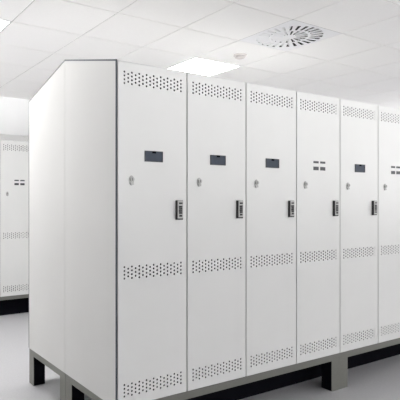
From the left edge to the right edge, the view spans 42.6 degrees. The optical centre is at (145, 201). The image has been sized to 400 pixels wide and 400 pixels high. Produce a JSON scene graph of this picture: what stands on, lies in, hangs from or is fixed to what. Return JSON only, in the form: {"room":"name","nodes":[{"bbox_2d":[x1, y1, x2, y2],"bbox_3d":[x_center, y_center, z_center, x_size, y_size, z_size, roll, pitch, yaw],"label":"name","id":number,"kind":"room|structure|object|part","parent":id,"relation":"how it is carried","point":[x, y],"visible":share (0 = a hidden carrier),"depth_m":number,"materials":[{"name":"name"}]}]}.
{"room":"changing room","nodes":[
{"label":"changing room","id":0,"kind":"room"},
{"bbox_2d":[0,96,29,135],"bbox_3d":[-0.476,-0.070,7.716,11.000,2.891,0.120,0,0,-33],"label":"wall","id":1,"kind":"structure","parent":0,"point":[14,112],"depth_m":6.83,"materials":[{"name":"white paint"}]},
{"bbox_2d":[0,0,399,108],"bbox_3d":[2.435,-1.496,3.156,11.240,0.200,10.940,0,0,-33],"label":"ceiling","id":2,"kind":"structure","parent":0,"point":[361,63],"depth_m":4.37,"materials":[{"name":"tile"}]},
{"bbox_2d":[0,19,10,31],"bbox_3d":[-1.446,-1.410,4.025,0.592,0.032,0.592,0,0,-33],"label":"recessed light","id":3,"kind":"object","parent":2,"relation":"in","point":[3,23],"visible":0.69,"depth_m":3.99,"materials":[{"name":"white plastic"}]},
{"bbox_2d":[0,20,7,29],"bbox_3d":[-1.446,-1.403,4.025,0.568,0.010,0.568,0,0,-33],"label":"diffuser","id":4,"kind":"object","parent":3,"relation":"attached to","point":[3,23],"depth_m":4.00,"materials":[{"name":"white plastic"}]},
{"bbox_2d":[167,57,240,75],"bbox_3d":[0.577,-1.410,5.317,0.592,0.032,0.592,0,0,-33],"label":"recessed light","id":5,"kind":"object","parent":2,"relation":"in","point":[196,65],"visible":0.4,"depth_m":5.25,"materials":[{"name":"white plastic"}]},
{"bbox_2d":[234,53,246,58],"bbox_3d":[0.903,-1.379,4.827,0.124,0.035,0.124,0,0,-33],"label":"smoke detector","id":6,"kind":"object","parent":2,"relation":"attached to","point":[238,55],"visible":1,"depth_m":4.79,"materials":[{"name":"plastic"}]},
{"bbox_2d":[239,20,341,51],"bbox_3d":[1.222,-1.421,4.305,0.599,0.050,0.599,0,0,-33],"label":"ceiling vent","id":7,"kind":"object","parent":2,"relation":"in","point":[293,34],"visible":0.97,"depth_m":4.29,"materials":[{"name":"white metal"}]},
{"bbox_2d":[0,312,399,399],"bbox_3d":[2.435,1.450,3.156,11.400,0.150,11.100,0,0,-33],"label":"floor","id":8,"kind":"structure","parent":0,"point":[380,379],"depth_m":3.90,"materials":[{"name":"grey plastic"}]},
{"bbox_2d":[0,294,28,315],"bbox_3d":[-2.300,1.254,6.054,1.871,0.243,0.677,0,0,-33],"label":"stand","id":9,"kind":"object","parent":8,"relation":"on","point":[15,304],"visible":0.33,"depth_m":6.20,"materials":[{"name":"metal"}]},
{"bbox_2d":[0,134,28,296],"bbox_3d":[-1.701,0.119,6.420,0.467,2.026,0.707,0,0,-33],"label":"locker","id":10,"kind":"object","parent":9,"relation":"on","point":[14,149],"visible":0.78,"depth_m":6.11,"materials":[{"name":"white metal"}]},
{"bbox_3d":[-2.300,1.153,6.054,1.871,0.041,0.677,0,0,-33],"label":"rail frame","id":11,"kind":"part","parent":9,"relation":"part of","materials":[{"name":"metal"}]},
{"bbox_2d":[29,348,65,399],"bbox_3d":[0.089,1.242,4.077,1.871,0.265,0.677,0,0,-33],"label":"stand","id":12,"kind":"object","parent":8,"relation":"on","point":[37,363],"visible":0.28,"depth_m":3.79,"materials":[{"name":"metal"}]},
{"bbox_3d":[-0.819,1.265,3.846,0.090,0.220,0.090,0,0,-33],"label":"leg","id":13,"kind":"part","parent":12,"relation":"part of","materials":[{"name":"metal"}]},
{"bbox_2d":[29,60,64,372],"bbox_3d":[-0.512,0.095,3.710,0.472,2.030,0.707,0,0,-33],"label":"locker","id":14,"kind":"object","parent":12,"relation":"on","point":[47,106],"visible":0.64,"depth_m":3.54,"materials":[{"name":"metal"}]},
{"bbox_3d":[-0.702,0.094,3.573,0.004,2.029,0.679,0,0,-33],"label":"edge trim","id":15,"kind":"part","parent":14,"relation":"part of","materials":[{"name":"white metal"}]},
{"bbox_3d":[0.089,1.133,4.077,1.871,0.045,0.677,0,0,-33],"label":"rail frame","id":16,"kind":"part","parent":12,"relation":"part of","materials":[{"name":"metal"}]},
{"bbox_3d":[-0.503,1.265,3.351,0.090,0.220,0.090,0,0,-33],"label":"leg","id":17,"kind":"part","parent":12,"relation":"part of","materials":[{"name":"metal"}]},
{"bbox_2d":[66,353,339,399],"bbox_3d":[0.456,1.242,3.503,1.871,0.265,0.677,0,0,-33],"label":"stand","id":18,"kind":"object","parent":8,"relation":"on","point":[248,386],"visible":0.59,"depth_m":3.50,"materials":[{"name":"metal"}]},
{"bbox_3d":[-0.453,1.265,3.272,0.090,0.220,0.090,0,0,-33],"label":"leg","id":19,"kind":"part","parent":18,"relation":"part of","materials":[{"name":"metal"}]},
{"bbox_2d":[65,59,185,399],"bbox_3d":[-0.131,0.095,3.113,0.472,2.030,0.707,0,0,-33],"label":"locker","id":20,"kind":"object","parent":18,"relation":"on","point":[125,122],"visible":1,"depth_m":2.87,"materials":[{"name":"metal"}]},
{"bbox_3d":[-0.338,0.099,3.003,0.004,2.019,0.668,0,0,-33],"label":"panel","id":21,"kind":"part","parent":20,"relation":"part of","materials":[{"name":"white metal"}]},
{"bbox_3d":[-0.335,0.094,2.999,0.004,2.029,0.679,0,0,-33],"label":"edge trim","id":22,"kind":"part","parent":20,"relation":"part of","materials":[{"name":"white metal"}]},
{"bbox_3d":[0.043,0.176,2.845,0.459,1.861,0.016,0,0,-33],"label":"door","id":23,"kind":"part","parent":20,"relation":"part of","materials":[{"name":"white metal"}]},
{"bbox_2d":[186,72,245,390],"bbox_3d":[0.266,0.097,3.366,0.467,2.026,0.707,0,0,-33],"label":"locker","id":24,"kind":"object","parent":18,"relation":"on","point":[215,106],"visible":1,"depth_m":3.07,"materials":[{"name":"metal"}]},
{"bbox_3d":[0.599,1.265,3.497,1.636,0.220,0.012,0,0,-33],"label":"recessed kick panel","id":25,"kind":"part","parent":18,"relation":"part of","materials":[{"name":"black metal"}]},
{"bbox_2d":[246,82,295,375],"bbox_3d":[0.660,0.097,3.618,0.467,2.026,0.707,0,0,-33],"label":"locker","id":26,"kind":"object","parent":18,"relation":"on","point":[270,111],"visible":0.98,"depth_m":3.33,"materials":[{"name":"white metal"}]},
{"bbox_2d":[296,91,339,362],"bbox_3d":[1.055,0.097,3.869,0.467,2.026,0.707,0,0,-33],"label":"locker","id":27,"kind":"object","parent":18,"relation":"on","point":[317,116],"visible":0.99,"depth_m":3.59,"materials":[{"name":"white metal"}]},
{"bbox_3d":[1.364,1.265,3.735,0.090,0.220,0.090,0,0,-33],"label":"leg","id":28,"kind":"part","parent":18,"relation":"part of","materials":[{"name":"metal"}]},
{"bbox_2d":[312,338,399,388],"bbox_3d":[2.034,1.242,4.511,1.871,0.265,0.677,0,0,-33],"label":"stand","id":29,"kind":"object","parent":8,"relation":"on","point":[349,359],"visible":0.19,"depth_m":4.05,"materials":[{"name":"metal"}]},
{"bbox_3d":[1.441,1.265,3.784,0.090,0.220,0.090,0,0,-33],"label":"leg","id":30,"kind":"part","parent":29,"relation":"part of","materials":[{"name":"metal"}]},
{"bbox_3d":[2.078,1.265,4.441,1.871,0.220,0.012,0,0,-33],"label":"recessed kick panel","id":31,"kind":"part","parent":29,"relation":"part of","materials":[{"name":"black metal"}]},
{"bbox_2d":[340,98,377,352],"bbox_3d":[1.449,0.097,4.121,0.467,2.026,0.707,0,0,-33],"label":"locker","id":32,"kind":"object","parent":29,"relation":"on","point":[358,120],"visible":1,"depth_m":3.84,"materials":[{"name":"white metal"}]},
{"bbox_3d":[2.034,1.133,4.511,1.871,0.045,0.677,0,0,-33],"label":"rail frame","id":33,"kind":"part","parent":29,"relation":"part of","materials":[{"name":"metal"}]},
{"bbox_2d":[378,105,399,342],"bbox_3d":[1.844,0.097,4.373,0.467,2.026,0.707,0,0,-33],"label":"locker","id":34,"kind":"object","parent":29,"relation":"on","point":[388,117],"visible":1,"depth_m":4.05,"materials":[{"name":"white metal"}]}
]}

